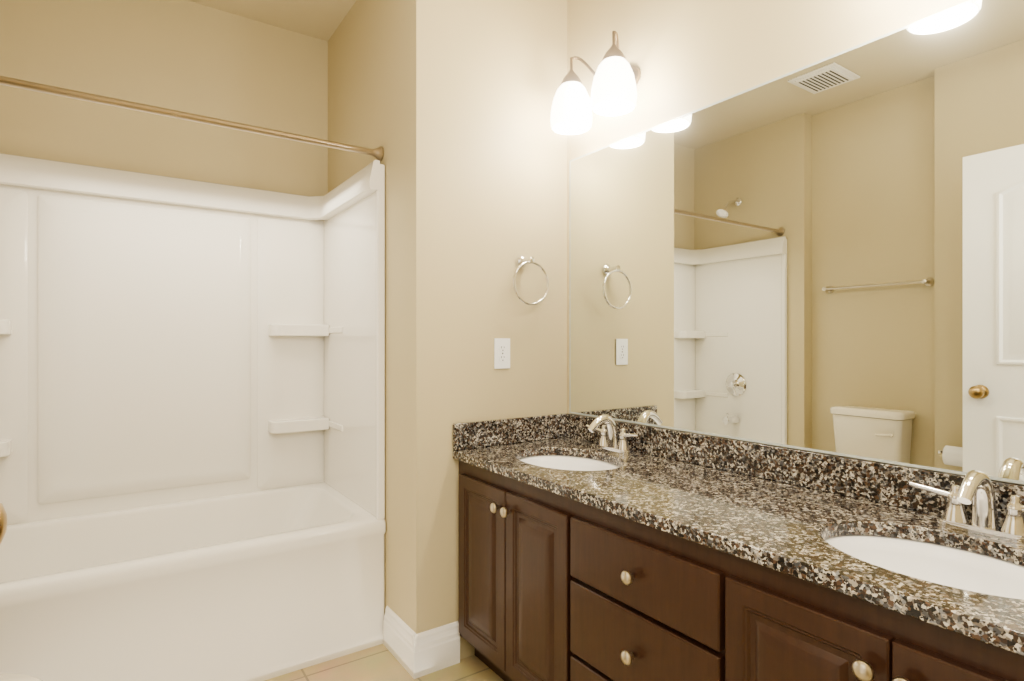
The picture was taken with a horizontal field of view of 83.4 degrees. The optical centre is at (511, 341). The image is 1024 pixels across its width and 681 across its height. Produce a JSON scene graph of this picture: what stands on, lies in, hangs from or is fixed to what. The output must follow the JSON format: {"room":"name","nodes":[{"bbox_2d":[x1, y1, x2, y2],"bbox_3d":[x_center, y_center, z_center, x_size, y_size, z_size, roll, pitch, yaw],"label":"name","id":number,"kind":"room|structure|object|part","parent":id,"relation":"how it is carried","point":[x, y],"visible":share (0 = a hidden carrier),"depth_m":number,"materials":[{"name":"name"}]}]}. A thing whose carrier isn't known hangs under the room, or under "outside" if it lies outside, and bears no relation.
{"room":"bathroom","nodes":[
{"label":"bathroom","id":0,"kind":"room"},
{"bbox_2d":[0,0,327,195],"bbox_3d":[-1.610,-0.169,2.573,1.524,2.750,0.120,0,0,-34],"label":"wall","id":1,"kind":"structure","parent":0,"point":[186,56],"depth_m":2.55,"materials":[{"name":"paint"}]},
{"bbox_2d":[188,0,355,41],"bbox_3d":[-0.402,-1.574,1.351,2.572,0.060,3.503,0,0,-34],"label":"ceiling","id":2,"kind":"structure","parent":0,"point":[320,19],"depth_m":2.69,"materials":[{"name":"paint"}]},
{"bbox_2d":[265,644,503,680],"bbox_3d":[-0.402,1.236,1.351,2.572,0.060,3.503,0,0,-34],"label":"floor","id":3,"kind":"structure","parent":0,"point":[380,662],"depth_m":2.10,"materials":[{"name":"tile"}]},
{"bbox_2d":[0,673,42,680],"bbox_3d":[-1.288,0.806,1.122,0.602,0.800,0.416,0,0,-34],"label":"toilet","id":4,"kind":"object","parent":3,"relation":"on","point":[11,677],"visible":1,"depth_m":1.34,"materials":[{"name":"beige ceramic"}]},
{"bbox_2d":[0,76,385,680],"bbox_3d":[-1.351,0.066,2.197,1.520,2.280,0.788,0,0,-34],"label":"shower","id":5,"kind":"object","parent":3,"relation":"on","point":[192,430],"visible":1,"depth_m":2.38,"materials":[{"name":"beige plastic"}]},
{"bbox_3d":[-1.163,-0.769,1.923,1.520,0.060,0.060,0,0,-34],"label":"shower rod rail","id":6,"kind":"part","parent":5,"relation":"part of","materials":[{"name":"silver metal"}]},
{"bbox_2d":[453,457,1023,680],"bbox_3d":[0.513,0.823,1.557,0.588,0.767,1.828,0,0,-34],"label":"bathroom vanity","id":7,"kind":"object","parent":3,"relation":"on","point":[604,547],"depth_m":1.37,"materials":[{"name":"brown wood"}]},
{"bbox_2d":[453,437,1023,648],"bbox_3d":[0.527,0.422,1.560,0.561,0.032,1.838,0,0,-34],"label":"countertop","id":8,"kind":"structure","parent":7,"relation":"on","point":[755,516],"depth_m":1.34,"materials":[{"name":"multicoloured stone"}]},
{"bbox_2d":[509,449,628,472],"bbox_3d":[0.194,0.514,2.013,0.377,0.176,0.492,0,0,-34],"label":"sink","id":9,"kind":"object","parent":8,"relation":"in","point":[567,460],"depth_m":2.18,"materials":[{"name":"white ceramic"}]},
{"bbox_2d":[585,414,644,452],"bbox_3d":[0.338,0.336,2.111,0.152,0.139,0.274,0,0,-34],"label":"faucet","id":10,"kind":"object","parent":8,"relation":"on","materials":[{"name":"silver metal"}]},
{"bbox_2d":[805,517,1023,604],"bbox_3d":[0.823,0.514,1.098,0.377,0.176,0.492,0,0,-34],"label":"sink","id":11,"kind":"object","parent":8,"relation":"in","point":[989,572],"depth_m":1.23,"materials":[{"name":"white ceramic"}]},
{"bbox_2d":[905,470,1023,544],"bbox_3d":[0.967,0.336,1.196,0.152,0.139,0.274,0,0,-34],"label":"faucet","id":12,"kind":"object","parent":8,"relation":"on","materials":[{"name":"silver metal"}]},
{"bbox_2d":[328,0,566,659],"bbox_3d":[-0.389,-0.169,2.766,0.708,2.750,1.183,0,0,-34],"label":"wall","id":13,"kind":"structure","parent":0,"point":[446,105],"depth_m":2.23,"materials":[{"name":"paint"}]},
{"bbox_2d":[383,606,459,678],"bbox_3d":[-0.545,1.131,1.087,1.793,0.150,1.951,0,0,-34],"label":"baseboard","id":14,"kind":"structure","parent":13,"relation":"attached to","point":[415,655],"depth_m":2.12,"materials":[{"name":"white wood"}]},
{"bbox_2d":[494,338,509,368],"bbox_3d":[-0.038,0.046,2.282,0.074,0.120,0.008,0,0,-34],"label":"electrical outlet","id":15,"kind":"object","parent":13,"relation":"attached to","point":[501,353],"visible":1,"depth_m":2.28,"materials":[{"name":"white plastic"}]},
{"bbox_2d":[453,413,564,448],"bbox_3d":[0.004,0.356,2.304,0.540,0.099,0.020,0,0,-34],"label":"backsplash","id":16,"kind":"structure","parent":13,"relation":"attached to","point":[466,435],"depth_m":2.27,"materials":[{"name":"multicoloured stone"}]},
{"bbox_2d":[512,255,548,305],"bbox_3d":[0.059,-0.250,2.307,0.178,0.211,0.078,0,0,-34],"label":"towel ring","id":17,"kind":"object","parent":13,"relation":"attached to","point":[522,261],"visible":1,"depth_m":2.29,"materials":[{"name":"silver metal"}]},
{"bbox_2d":[565,413,1023,512],"bbox_3d":[0.749,0.356,1.713,0.021,0.099,1.838,0,0,-34],"label":"backsplash","id":18,"kind":"structure","parent":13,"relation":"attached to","point":[850,477],"depth_m":1.63,"materials":[{"name":"multicoloured stone"}]},
{"bbox_2d":[550,31,640,134],"bbox_3d":[0.324,-0.965,2.144,0.234,0.279,0.392,0,0,-34],"label":"sconce","id":19,"kind":"object","parent":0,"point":[617,75],"visible":1,"depth_m":2.10,"materials":[{"name":"white glass"}]},
{"bbox_2d":[567,0,1023,484],"bbox_3d":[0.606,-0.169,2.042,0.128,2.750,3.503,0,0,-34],"label":"mirror","id":20,"kind":"object","parent":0,"point":[825,255],"depth_m":1.61,"materials":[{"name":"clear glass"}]},
{"bbox_3d":[-0.542,0.150,0.421,0.055,2.088,0.810,0,0,-34],"label":"door leaf","id":21,"kind":"structure","parent":0,"visible":0},
{"bbox_2d":[0,503,6,543],"bbox_3d":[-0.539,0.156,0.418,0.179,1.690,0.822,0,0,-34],"label":"door knob","id":22,"kind":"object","parent":21,"relation":"attached to","point":[3,522],"depth_m":0.74,"materials":[{"name":"gold metal"}]}
]}

